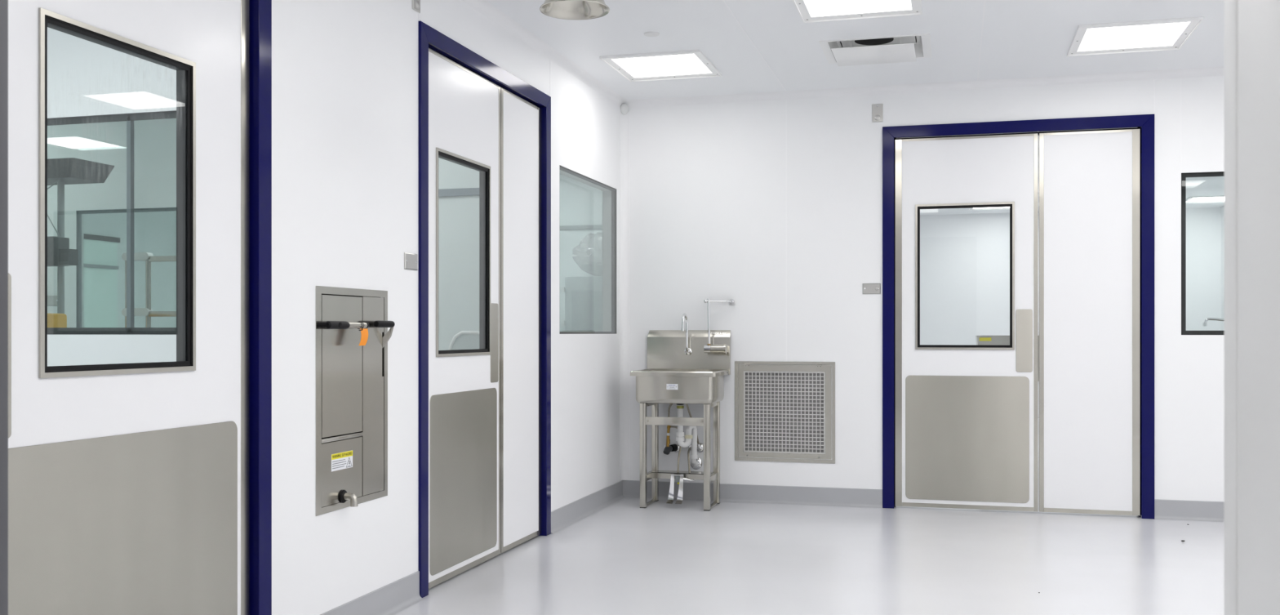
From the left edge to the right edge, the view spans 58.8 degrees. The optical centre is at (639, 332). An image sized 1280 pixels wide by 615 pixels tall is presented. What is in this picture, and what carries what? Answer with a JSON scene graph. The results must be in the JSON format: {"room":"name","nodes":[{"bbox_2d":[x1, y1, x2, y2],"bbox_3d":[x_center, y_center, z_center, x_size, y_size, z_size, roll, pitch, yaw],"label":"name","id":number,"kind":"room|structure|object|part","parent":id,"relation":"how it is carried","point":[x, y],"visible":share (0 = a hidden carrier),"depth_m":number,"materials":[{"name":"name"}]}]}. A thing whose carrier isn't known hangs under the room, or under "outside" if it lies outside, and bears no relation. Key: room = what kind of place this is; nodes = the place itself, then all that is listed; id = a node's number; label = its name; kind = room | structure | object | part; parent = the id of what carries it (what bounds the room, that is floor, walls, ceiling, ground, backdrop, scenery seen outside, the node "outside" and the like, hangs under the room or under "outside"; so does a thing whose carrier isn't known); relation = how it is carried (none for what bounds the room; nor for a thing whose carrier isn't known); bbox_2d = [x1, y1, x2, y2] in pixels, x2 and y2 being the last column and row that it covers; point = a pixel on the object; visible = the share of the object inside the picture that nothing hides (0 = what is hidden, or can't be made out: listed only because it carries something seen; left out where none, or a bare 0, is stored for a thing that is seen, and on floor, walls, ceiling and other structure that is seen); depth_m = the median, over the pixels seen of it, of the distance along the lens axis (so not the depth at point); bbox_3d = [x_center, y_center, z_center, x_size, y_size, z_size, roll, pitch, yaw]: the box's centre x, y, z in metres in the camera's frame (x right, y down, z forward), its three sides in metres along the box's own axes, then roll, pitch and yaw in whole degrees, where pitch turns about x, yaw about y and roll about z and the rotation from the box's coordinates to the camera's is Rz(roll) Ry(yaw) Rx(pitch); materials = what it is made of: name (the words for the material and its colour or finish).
{"room":"clean room","nodes":[
{"label":"clean room","id":0,"kind":"room"},
{"bbox_2d":[47,26,176,366],"bbox_3d":[-3.748,-0.217,5.332,5.600,2.635,0.060,0,0,15],"label":"wall","id":1,"kind":"structure","parent":0,"point":[85,77],"depth_m":4.91,"materials":[{"name":"white paint"}]},
{"bbox_2d":[47,110,176,334],"bbox_3d":[-2.399,-0.464,4.959,1.200,0.948,0.058,0,0,15],"label":"window","id":2,"kind":"structure","parent":1,"relation":"in","point":[130,118],"depth_m":4.88,"materials":[{"name":"grey metal"}]},
{"bbox_2d":[84,210,176,327],"bbox_3d":[-5.619,-0.217,8.888,0.100,2.635,16.800,0,0,15],"label":"wall","id":3,"kind":"structure","parent":0,"point":[154,232],"depth_m":11.31,"materials":[{"name":"white paint"}]},
{"bbox_2d":[84,233,119,327],"bbox_3d":[-5.109,0.092,10.470,0.040,1.995,0.880,0,0,15],"label":"door","id":4,"kind":"structure","parent":3,"relation":"in","point":[100,267],"depth_m":10.65,"materials":[{"name":"grey metal"}]},
{"bbox_3d":[-5.103,-0.615,10.468,0.028,0.030,0.820,0,0,15],"label":"rail","id":5,"kind":"part","parent":4,"relation":"part of","materials":[{"name":"grey metal"}]},
{"bbox_2d":[47,118,479,350],"bbox_3d":[-3.271,-0.217,7.057,5.600,2.635,0.060,0,0,15],"label":"wall","id":6,"kind":"structure","parent":0,"point":[154,140],"depth_m":6.94,"materials":[{"name":"white paint"}]},
{"bbox_2d":[47,294,57,305],"bbox_3d":[-3.695,-0.200,7.139,0.111,0.067,0.008,0,0,15],"label":"wall plate","id":7,"kind":"object","parent":6,"relation":"attached to","point":[51,299],"visible":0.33,"depth_m":7.14,"materials":[{"name":"silver metal"}]},
{"bbox_2d":[75,207,176,327],"bbox_3d":[-3.142,-0.375,7.018,0.770,0.770,0.052,0,0,15],"label":"window","id":8,"kind":"structure","parent":6,"relation":"in","point":[79,214],"depth_m":7.10,"materials":[{"name":"grey metal"}]},
{"bbox_2d":[438,187,479,196],"bbox_3d":[-1.305,-0.788,6.475,1.500,0.040,0.015,0,0,15],"label":"trim","id":9,"kind":"structure","parent":6,"relation":"attached to","point":[466,191],"depth_m":6.39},
{"bbox_2d":[448,330,479,350],"bbox_3d":[-0.928,0.546,6.000,0.280,1.108,0.220,0,0,15],"label":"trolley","id":10,"kind":"object","parent":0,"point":[464,340],"visible":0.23,"depth_m":6.07,"materials":[{"name":"white plastic"}]},
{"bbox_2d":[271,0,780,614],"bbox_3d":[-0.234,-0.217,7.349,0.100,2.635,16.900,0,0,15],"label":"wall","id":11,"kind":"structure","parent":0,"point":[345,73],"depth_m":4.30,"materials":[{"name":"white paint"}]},
{"bbox_2d":[8,0,271,614],"bbox_3d":[-1.413,-0.092,3.081,0.124,2.385,1.245,0,0,15],"label":"door","id":12,"kind":"structure","parent":11,"relation":"in","point":[137,488],"depth_m":3.23,"materials":[{"name":"blue paint"}]},
{"bbox_3d":[-1.499,0.055,2.639,0.002,0.390,0.097,0,0,15],"label":"push plate","id":13,"kind":"part","parent":12,"relation":"part of","materials":[{"name":"metal"}]},
{"bbox_3d":[-1.385,-0.339,3.051,0.009,0.902,0.588,0,0,15],"label":"vision panel","id":14,"kind":"part","parent":12,"relation":"part of","materials":[{"name":"glass"}]},
{"bbox_3d":[-1.412,-0.339,3.059,0.032,0.874,0.560,0,0,15],"label":"frame","id":15,"kind":"part","parent":12,"relation":"part of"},
{"bbox_3d":[-1.383,0.657,3.060,0.002,0.766,0.983,0,0,15],"label":"kick plate","id":16,"kind":"part","parent":12,"relation":"part of","materials":[{"name":"metal"}]},
{"bbox_2d":[315,285,395,515],"bbox_3d":[-1.062,0.238,4.189,0.136,0.798,0.516,0,0,15],"label":"station","id":17,"kind":"object","parent":11,"relation":"attached to","point":[352,378],"visible":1,"depth_m":4.16,"materials":[{"name":"metal"}]},
{"bbox_2d":[332,458,346,468],"bbox_3d":[-1.081,0.473,4.087,0.001,0.026,0.096,0,0,15],"label":"print","id":18,"kind":"object","parent":17,"relation":"attached to","point":[336,463],"depth_m":4.09},
{"bbox_3d":[-1.083,0.119,4.112,0.017,0.500,0.280,0,0,15],"label":"panel","id":19,"kind":"part","parent":17,"relation":"part of","materials":[{"name":"metal"}]},
{"bbox_3d":[-1.083,0.501,4.111,0.016,0.221,0.283,0,0,15],"label":"panel","id":20,"kind":"part","parent":17,"relation":"part of","materials":[{"name":"metal"}]},
{"bbox_3d":[-1.036,-0.025,4.139,0.022,0.022,0.135,0,0,15],"label":"spray handle","id":21,"kind":"part","parent":17,"relation":"part of","materials":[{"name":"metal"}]},
{"bbox_2d":[357,320,368,345],"bbox_3d":[-1.026,0.004,4.162,0.037,0.089,0.067,0,0,15],"label":"tag","id":22,"kind":"object","parent":17,"relation":"hanging from","point":[364,331],"visible":0.9,"depth_m":4.16,"materials":[{"name":"orange plastic"}]},
{"bbox_3d":[-1.023,0.239,4.331,0.016,0.745,0.163,0,0,15],"label":"panel","id":23,"kind":"part","parent":17,"relation":"part of","materials":[{"name":"metal"}]},
{"bbox_3d":[-0.979,0.015,4.401,0.044,0.101,0.019,0,0,9],"label":"lever arm","id":24,"kind":"part","parent":17,"relation":"part of","materials":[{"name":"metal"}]},
{"bbox_2d":[404,252,417,270],"bbox_3d":[-0.931,-0.287,4.625,0.008,0.067,0.111,0,0,15],"label":"wall plate","id":25,"kind":"object","parent":11,"relation":"attached to","point":[410,259],"visible":1,"depth_m":4.62,"materials":[{"name":"silver metal"}]},
{"bbox_2d":[412,0,420,13],"bbox_3d":[-0.915,-1.376,4.671,0.014,0.112,0.067,0,0,15],"label":"wall plate","id":26,"kind":"object","parent":11,"relation":"attached to","point":[415,3],"visible":1,"depth_m":4.66,"materials":[{"name":"silver metal"}]},
{"bbox_2d":[320,480,624,614],"bbox_3d":[-0.913,1.042,4.647,0.030,0.115,6.070,0,0,15],"label":"baseboard","id":27,"kind":"structure","parent":11,"relation":"attached to","point":[391,598],"depth_m":4.61,"materials":[{"name":"grey plastic"}]},
{"bbox_2d":[418,21,551,597],"bbox_3d":[-0.755,-0.092,5.465,0.124,2.385,1.570,0,0,15],"label":"door","id":28,"kind":"structure","parent":11,"relation":"in","point":[485,411],"depth_m":5.44,"materials":[{"name":"blue paint"}]},
{"bbox_3d":[-0.826,-0.344,5.181,0.032,0.874,0.560,0,0,15],"label":"frame","id":29,"kind":"part","parent":28,"relation":"part of","materials":[{"name":"clear glass"}]},
{"bbox_3d":[-0.799,-0.344,5.174,0.009,0.902,0.588,0,0,15],"label":"vision panel","id":30,"kind":"part","parent":28,"relation":"part of","materials":[{"name":"glass"}]},
{"bbox_3d":[-0.796,0.654,5.186,0.002,0.771,0.733,0,0,15],"label":"kick plate","id":31,"kind":"part","parent":28,"relation":"part of","materials":[{"name":"metal"}]},
{"bbox_3d":[-0.818,-1.199,5.194,0.046,0.014,0.782,0,0,15],"label":"rail","id":32,"kind":"part","parent":28,"relation":"part of","materials":[{"name":"metal"}]},
{"bbox_3d":[-0.818,1.075,5.194,0.046,0.025,0.782,0,0,15],"label":"rail","id":33,"kind":"part","parent":28,"relation":"part of","materials":[{"name":"metal"}]},
{"bbox_3d":[-0.706,0.051,5.511,0.002,0.383,0.095,0,0,15],"label":"push plate","id":34,"kind":"part","parent":28,"relation":"part of","materials":[{"name":"metal"}]},
{"bbox_3d":[-0.632,-1.199,5.865,0.046,0.014,0.496,0,0,15],"label":"rail","id":35,"kind":"part","parent":28,"relation":"part of","materials":[{"name":"metal"}]},
{"bbox_3d":[-0.632,1.075,5.865,0.046,0.025,0.496,0,0,15],"label":"rail","id":36,"kind":"part","parent":28,"relation":"part of","materials":[{"name":"metal"}]},
{"bbox_2d":[461,0,626,106],"bbox_3d":[-0.906,-1.512,4.645,0.045,0.045,6.070,0,0,15],"label":"cove","id":37,"kind":"object","parent":11,"relation":"attached to","point":[484,7],"visible":1,"depth_m":6.05,"materials":[{"name":"white plastic"}]},
{"bbox_2d":[559,164,616,333],"bbox_3d":[-0.350,-0.464,6.927,0.098,0.948,1.121,0,0,15],"label":"window","id":38,"kind":"structure","parent":11,"relation":"in","point":[609,193],"depth_m":7.45,"materials":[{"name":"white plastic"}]},
{"bbox_2d":[619,115,620,479],"bbox_3d":[-0.132,-0.227,7.527,0.002,2.417,0.005,0,0,15],"label":"joint","id":39,"kind":"object","parent":11,"relation":"attached to","point":[620,115],"visible":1,"depth_m":7.52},
{"bbox_2d":[560,174,602,331],"bbox_3d":[-2.006,-0.217,11.449,5.500,2.635,0.060,0,0,15],"label":"wall","id":40,"kind":"structure","parent":0,"point":[580,203],"depth_m":11.04,"materials":[{"name":"white paint"}]},
{"bbox_2d":[560,224,602,230],"bbox_3d":[-2.017,-1.015,11.410,5.500,0.040,0.020,0,0,15],"label":"trim","id":41,"kind":"structure","parent":40,"relation":"attached to","point":[593,226],"depth_m":11.00,"materials":[{"name":"grey metal"}]},
{"bbox_2d":[560,275,602,331],"bbox_3d":[-0.272,0.335,9.004,0.535,1.530,0.630,0,0,15],"label":"storage cabinet","id":42,"kind":"object","parent":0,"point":[584,294],"visible":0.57,"depth_m":8.74,"materials":[{"name":"white plastic"}]},
{"bbox_3d":[-0.319,0.340,8.713,0.430,1.320,0.014,0,0,15],"label":"door","id":43,"kind":"part","parent":42,"relation":"part of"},
{"bbox_2d":[572,231,602,275],"bbox_3d":[-0.215,-0.628,9.004,0.622,0.392,0.514,0,0,15],"label":"plastic bag","id":44,"kind":"object","parent":42,"relation":"on","point":[588,255],"visible":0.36,"depth_m":8.86,"materials":[{"name":"plastic"}]},
{"bbox_2d":[394,417,1224,614],"bbox_3d":[-0.331,1.150,7.376,11.100,0.100,16.900,0,0,15],"label":"floor","id":45,"kind":"structure","parent":0,"point":[624,557],"depth_m":5.36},
{"bbox_2d":[47,312,66,327],"bbox_3d":[-3.015,0.502,5.658,0.150,1.195,0.280,0,0,15],"label":"waste bin","id":46,"kind":"object","parent":45,"relation":"on","point":[54,320],"visible":0.11,"depth_m":5.70,"materials":[{"name":"yellow plastic"}]},
{"bbox_2d":[47,157,114,313],"bbox_3d":[-3.131,0.100,6.074,0.515,2.000,0.320,0,0,15],"label":"pole stand","id":47,"kind":"object","parent":45,"relation":"on","point":[68,171],"visible":0.42,"depth_m":5.99,"materials":[{"name":"grey metal"}]},
{"bbox_2d":[58,248,78,265],"bbox_3d":[-3.001,-0.394,5.966,0.067,0.083,0.060,0,0,15],"label":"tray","id":48,"kind":"object","parent":47,"relation":"on","point":[66,256],"depth_m":5.95,"materials":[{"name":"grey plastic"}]},
{"bbox_2d":[121,252,176,327],"bbox_3d":[-2.172,0.346,5.939,0.865,1.507,0.530,0,0,15],"label":"utility cart","id":49,"kind":"object","parent":45,"relation":"on","point":[148,257],"visible":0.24,"depth_m":5.79,"materials":[{"name":"white plastic"}]},
{"bbox_3d":[-2.629,0.325,5.832,0.026,1.390,0.026,0,0,15],"label":"post","id":50,"kind":"part","parent":49,"relation":"part of","materials":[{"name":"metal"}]},
{"bbox_3d":[-2.509,0.325,5.799,0.026,1.390,0.026,0,0,15],"label":"post","id":51,"kind":"part","parent":49,"relation":"part of","materials":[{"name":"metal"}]},
{"bbox_3d":[-2.157,-0.093,5.702,0.710,0.028,0.028,0,0,15],"label":"rail","id":52,"kind":"part","parent":49,"relation":"part of","materials":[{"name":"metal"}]},
{"bbox_3d":[-2.157,-0.373,5.702,0.710,0.028,0.028,0,0,15],"label":"rail","id":53,"kind":"part","parent":49,"relation":"part of","materials":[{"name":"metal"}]},
{"bbox_2d":[630,312,730,510],"bbox_3d":[0.260,0.488,7.231,0.554,1.224,0.462,0,0,15],"label":"sink","id":54,"kind":"object","parent":45,"relation":"on","point":[679,371],"visible":1,"depth_m":7.23,"materials":[{"name":"metal"}]},
{"bbox_3d":[0.020,0.769,7.133,0.038,0.653,0.038,0,0,15],"label":"leg","id":55,"kind":"part","parent":54,"relation":"part of","materials":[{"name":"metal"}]},
{"bbox_3d":[0.060,0.917,7.275,0.029,0.040,0.258,0,0,15],"label":"rail","id":56,"kind":"part","parent":54,"relation":"part of","materials":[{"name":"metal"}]},
{"bbox_3d":[0.060,1.093,7.275,0.029,0.011,0.258,0,0,15],"label":"floor rail","id":57,"kind":"part","parent":54,"relation":"part of","materials":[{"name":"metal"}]},
{"bbox_3d":[0.099,0.769,7.418,0.038,0.653,0.038,0,0,15],"label":"leg","id":58,"kind":"part","parent":54,"relation":"part of","materials":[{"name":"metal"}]},
{"bbox_3d":[0.180,0.766,7.386,0.046,0.056,0.075,0,0,29],"label":"knob","id":59,"kind":"part","parent":54,"relation":"part of","materials":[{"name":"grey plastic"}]},
{"bbox_3d":[0.257,0.357,7.222,0.496,0.173,0.382,0,0,15],"label":"bowl","id":60,"kind":"part","parent":54,"relation":"part of","materials":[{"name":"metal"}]},
{"bbox_2d":[680,312,691,355],"bbox_3d":[0.297,0.013,7.359,0.048,0.274,0.138,0,0,15],"label":"faucet","id":61,"kind":"object","parent":54,"relation":"on","point":[686,335],"depth_m":7.42,"materials":[{"name":"silver metal"}]},
{"bbox_2d":[683,476,694,481],"bbox_3d":[0.304,0.932,7.207,0.087,0.031,0.027,0,0,-11],"label":"outlet","id":62,"kind":"object","parent":54,"relation":"attached to","point":[689,478],"depth_m":7.21,"materials":[{"name":"silver metal"}]},
{"bbox_3d":[0.415,0.769,7.024,0.038,0.653,0.038,0,0,15],"label":"leg","id":63,"kind":"part","parent":54,"relation":"part of","materials":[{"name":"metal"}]},
{"bbox_3d":[0.454,1.093,7.166,0.029,0.011,0.258,0,0,15],"label":"floor rail","id":64,"kind":"part","parent":54,"relation":"part of","materials":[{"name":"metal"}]},
{"bbox_3d":[0.454,0.457,7.166,0.029,0.023,0.258,0,0,15],"label":"rail","id":65,"kind":"part","parent":54,"relation":"part of","materials":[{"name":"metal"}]},
{"bbox_3d":[0.454,0.917,7.166,0.029,0.040,0.258,0,0,15],"label":"rail","id":66,"kind":"part","parent":54,"relation":"part of","materials":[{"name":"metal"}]},
{"bbox_3d":[0.493,0.769,7.309,0.038,0.653,0.038,0,0,15],"label":"leg","id":67,"kind":"part","parent":54,"relation":"part of","materials":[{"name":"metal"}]},
{"bbox_2d":[975,317,1224,381],"bbox_3d":[3.578,0.497,8.475,2.060,1.205,0.610,0,0,15],"label":"sink","id":68,"kind":"object","parent":45,"relation":"on","point":[980,340],"visible":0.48,"depth_m":8.42,"materials":[{"name":"metal"}]},
{"bbox_2d":[1202,317,1224,326],"bbox_3d":[4.297,-0.038,8.310,0.394,0.135,0.353,0,0,15],"label":"faucet","id":69,"kind":"object","parent":68,"relation":"on","point":[1204,324],"depth_m":8.21,"materials":[{"name":"silver metal"}]},
{"bbox_2d":[485,0,1224,215],"bbox_3d":[-0.331,-1.565,7.376,11.100,0.060,16.900,0,0,15],"label":"ceiling","id":70,"kind":"structure","parent":0,"point":[1021,38],"depth_m":6.00,"materials":[{"name":"white paint"}]},
{"bbox_2d":[539,0,609,20],"bbox_3d":[-0.230,-1.333,4.000,0.247,0.403,0.247,0,0,15],"label":"ceiling light","id":71,"kind":"object","parent":70,"relation":"hanging from","point":[576,10],"visible":1,"depth_m":4.08,"materials":[{"name":"silver metal"}]},
{"bbox_2d":[644,31,659,36],"bbox_3d":[0.060,-1.531,5.841,0.080,0.008,0.080,0,0,15],"label":"sprinkler cover","id":72,"kind":"object","parent":70,"relation":"attached to","point":[646,33],"visible":1,"depth_m":5.83,"materials":[{"name":"white plastic"}]},
{"bbox_2d":[600,49,722,82],"bbox_3d":[0.133,-1.529,6.548,0.570,0.012,0.620,0,0,15],"label":"recessed light","id":73,"kind":"object","parent":70,"relation":"in","point":[693,64],"visible":1,"depth_m":6.55,"materials":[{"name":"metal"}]},
{"bbox_2d":[612,53,711,77],"bbox_3d":[0.133,-1.533,6.548,0.477,0.002,0.486,0,0,15],"label":"diffuser","id":74,"kind":"object","parent":73,"relation":"attached to","point":[669,64],"depth_m":6.53,"materials":[{"name":"white plastic"}]},
{"bbox_2d":[792,0,922,22],"bbox_3d":[0.998,-1.529,5.228,0.570,0.012,0.620,0,0,15],"label":"recessed light","id":75,"kind":"object","parent":70,"relation":"in","point":[809,11],"visible":1,"depth_m":5.39,"materials":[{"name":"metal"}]},
{"bbox_2d":[803,0,911,17],"bbox_3d":[0.998,-1.533,5.228,0.477,0.002,0.486,0,0,15],"label":"diffuser","id":76,"kind":"object","parent":75,"relation":"attached to","point":[811,8],"depth_m":5.37,"materials":[{"name":"white plastic"}]},
{"bbox_2d":[818,33,932,66],"bbox_3d":[1.285,-1.555,6.162,0.570,0.112,0.510,0,0,15],"label":"ceiling vent","id":77,"kind":"object","parent":70,"relation":"in","point":[901,48],"visible":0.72,"depth_m":6.19,"materials":[{"name":"white metal"}]},
{"bbox_3d":[1.285,-1.607,6.162,0.410,0.005,0.390,0,0,15],"label":"plate","id":78,"kind":"part","parent":77,"relation":"part of","materials":[{"name":"white metal"}]},
{"bbox_2d":[968,206,1009,209],"bbox_3d":[4.304,-1.529,13.825,0.570,0.012,0.620,0,0,15],"label":"recessed light","id":79,"kind":"object","parent":70,"relation":"in","point":[1001,207],"visible":0.27,"depth_m":14.08,"materials":[{"name":"metal"}]},
{"bbox_3d":[4.304,-1.533,13.825,0.570,0.004,0.620,0,0,15],"label":"frame","id":80,"kind":"part","parent":79,"relation":"part of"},
{"bbox_2d":[973,206,1009,208],"bbox_3d":[4.304,-1.533,13.825,0.477,0.002,0.486,0,0,15],"label":"diffuser","id":81,"kind":"object","parent":79,"relation":"attached to","point":[1001,206],"depth_m":14.00,"materials":[{"name":"white plastic"}]},
{"bbox_2d":[1066,17,1204,56],"bbox_3d":[2.552,-1.529,5.905,0.570,0.012,0.620,0,0,15],"label":"recessed light","id":82,"kind":"object","parent":70,"relation":"in","point":[1169,34],"visible":1,"depth_m":5.90,"materials":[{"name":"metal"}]},
{"bbox_2d":[1077,22,1190,51],"bbox_3d":[2.552,-1.533,5.905,0.477,0.002,0.486,0,0,15],"label":"diffuser","id":83,"kind":"object","parent":82,"relation":"attached to","point":[1164,34],"depth_m":5.89,"materials":[{"name":"white plastic"}]},
{"bbox_2d":[1186,195,1224,203],"bbox_3d":[6.590,-1.529,13.089,0.570,0.012,0.620,0,0,15],"label":"recessed light","id":84,"kind":"object","parent":70,"relation":"in","point":[1201,199],"visible":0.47,"depth_m":13.14,"materials":[{"name":"metal"}]},
{"bbox_2d":[1186,196,1224,201],"bbox_3d":[6.590,-1.533,13.089,0.477,0.002,0.486,0,0,15],"label":"diffuser","id":85,"kind":"object","parent":84,"relation":"attached to","point":[1210,198],"depth_m":13.14,"materials":[{"name":"white plastic"}]},
{"bbox_2d":[626,75,1224,501],"bbox_3d":[2.448,-0.217,6.919,5.300,2.635,0.100,0,0,15],"label":"wall","id":86,"kind":"structure","parent":0,"point":[708,181],"depth_m":7.22,"materials":[{"name":"white paint"}]},
{"bbox_2d":[619,103,629,479],"bbox_3d":[-0.104,-0.269,7.550,0.058,2.501,0.058,0,0,15],"label":"cove","id":87,"kind":"object","parent":86,"relation":"attached to","point":[624,110],"visible":1,"depth_m":7.56,"materials":[{"name":"white plastic"}]},
{"bbox_2d":[629,116,630,479],"bbox_3d":[-0.070,-0.227,7.562,0.005,2.417,0.002,0,0,15],"label":"joint","id":88,"kind":"object","parent":86,"relation":"attached to","point":[629,117],"visible":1,"depth_m":7.56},
{"bbox_2d":[647,329,730,374],"bbox_3d":[0.318,0.130,7.440,0.554,0.288,0.029,0,0,15],"label":"backsplash","id":89,"kind":"structure","parent":86,"relation":"attached to","point":[666,348],"depth_m":7.43,"materials":[{"name":"metal"}]},
{"bbox_2d":[703,298,734,354],"bbox_3d":[0.510,-0.038,7.345,0.187,0.358,0.110,0,0,15],"label":"valve","id":90,"kind":"object","parent":86,"relation":"attached to","point":[713,348],"visible":1,"depth_m":7.33,"materials":[{"name":"silver metal"}]},
{"bbox_3d":[0.517,-0.200,7.347,0.153,0.012,0.016,0,0,-6],"label":"arm","id":91,"kind":"part","parent":90,"relation":"part of","materials":[{"name":"silver metal"}]},
{"bbox_2d":[734,360,835,462],"bbox_3d":[0.929,0.509,7.297,0.644,0.643,0.042,0,0,15],"label":"air vent","id":92,"kind":"object","parent":86,"relation":"in","point":[783,412],"visible":1,"depth_m":7.29,"materials":[{"name":"metal"}]},
{"bbox_2d":[786,99,786,361],"bbox_3d":[0.937,-0.651,7.284,0.005,1.678,0.001,0,0,15],"label":"joint","id":93,"kind":"object","parent":86,"relation":"attached to","point":[786,100],"visible":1,"depth_m":7.28,"materials":[{"name":"white"}]},
{"bbox_2d":[862,283,880,293],"bbox_3d":[1.454,-0.274,7.138,0.111,0.067,0.008,0,0,15],"label":"wall plate","id":94,"kind":"object","parent":86,"relation":"attached to","point":[868,288],"visible":1,"depth_m":7.14,"materials":[{"name":"silver metal"}]},
{"bbox_2d":[871,103,883,122],"bbox_3d":[1.489,-1.375,7.125,0.067,0.112,0.014,0,0,15],"label":"wall plate","id":95,"kind":"object","parent":86,"relation":"attached to","point":[877,108],"visible":1,"depth_m":7.12,"materials":[{"name":"silver metal"}]},
{"bbox_2d":[622,480,1224,522],"bbox_3d":[2.431,1.042,6.857,5.300,0.115,0.030,0,0,15],"label":"baseboard","id":96,"kind":"structure","parent":86,"relation":"attached to","point":[1164,509],"depth_m":7.24,"materials":[{"name":"grey plastic"}]},
{"bbox_2d":[623,66,1224,108],"bbox_3d":[2.429,-1.512,6.849,5.300,0.045,0.045,0,0,15],"label":"cove","id":97,"kind":"object","parent":86,"relation":"attached to","point":[1209,71],"visible":1,"depth_m":7.03,"materials":[{"name":"white plastic"}]},
{"bbox_2d":[882,114,1154,518],"bbox_3d":[2.291,-0.092,6.963,1.570,2.385,0.124,0,0,15],"label":"door","id":98,"kind":"structure","parent":86,"relation":"in","point":[960,421],"depth_m":6.90,"materials":[{"name":"blue paint"}]},
{"bbox_3d":[2.001,-0.344,7.007,0.588,0.902,0.009,0,0,15],"label":"vision panel","id":99,"kind":"part","parent":98,"relation":"part of","materials":[{"name":"glass"}]},
{"bbox_3d":[2.013,0.654,7.004,0.733,0.771,0.002,0,0,15],"label":"kick plate","id":100,"kind":"part","parent":98,"relation":"part of","materials":[{"name":"metal"}]},
{"bbox_3d":[2.021,-1.199,7.026,0.782,0.014,0.046,0,0,15],"label":"rail","id":101,"kind":"part","parent":98,"relation":"part of","materials":[{"name":"metal"}]},
{"bbox_3d":[2.021,1.075,7.026,0.782,0.025,0.046,0,0,15],"label":"rail","id":102,"kind":"part","parent":98,"relation":"part of","materials":[{"name":"metal"}]},
{"bbox_3d":[2.337,0.051,6.915,0.095,0.383,0.002,0,0,15],"label":"push plate","id":103,"kind":"part","parent":98,"relation":"part of","materials":[{"name":"metal"}]},
{"bbox_3d":[2.692,-1.199,6.840,0.496,0.014,0.046,0,0,15],"label":"rail","id":104,"kind":"part","parent":98,"relation":"part of","materials":[{"name":"metal"}]},
{"bbox_3d":[2.692,1.075,6.840,0.496,0.025,0.046,0,0,15],"label":"rail","id":105,"kind":"part","parent":98,"relation":"part of","materials":[{"name":"metal"}]},
{"bbox_2d":[1153,79,1154,114],"bbox_3d":[3.034,-1.387,6.705,0.006,0.205,0.001,0,0,15],"label":"joint","id":106,"kind":"object","parent":86,"relation":"attached to","point":[1153,79],"visible":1,"depth_m":6.71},
{"bbox_2d":[1180,78,1181,173],"bbox_3d":[3.175,-1.212,6.666,0.005,0.555,0.001,0,0,15],"label":"joint","id":107,"kind":"object","parent":86,"relation":"attached to","point":[1180,78],"visible":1,"depth_m":6.67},
{"bbox_2d":[1181,171,1224,334],"bbox_3d":[3.729,-0.459,6.566,1.121,0.950,0.098,0,0,15],"label":"window","id":108,"kind":"structure","parent":86,"relation":"in","point":[1184,175],"depth_m":6.67,"materials":[{"name":"black metal"}]},
{"bbox_2d":[920,207,1221,417],"bbox_3d":[1.906,-0.217,15.473,10.900,2.635,0.100,0,0,15],"label":"wall","id":109,"kind":"structure","parent":0,"point":[965,258],"depth_m":14.72,"materials":[{"name":"white paint"}]},
{"bbox_2d":[1221,205,1224,330],"bbox_3d":[4.971,-0.217,5.911,0.100,2.635,16.900,0,0,15],"label":"wall","id":110,"kind":"structure","parent":0,"point":[1222,207],"depth_m":13.86,"materials":[{"name":"white paint"}]},
{"bbox_3d":[0.788,-0.217,0.909,5.300,2.635,0.230,0,0,15],"label":"wall","id":111,"kind":"structure","parent":0,"visible":0},
{"bbox_2d":[0,0,1279,614],"bbox_3d":[-0.162,-0.217,1.169,1.496,2.635,0.244,0,0,15],"label":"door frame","id":112,"kind":"structure","parent":111,"relation":"in","point":[1251,27],"depth_m":1.01,"materials":[{"name":"white paint"}]}
]}

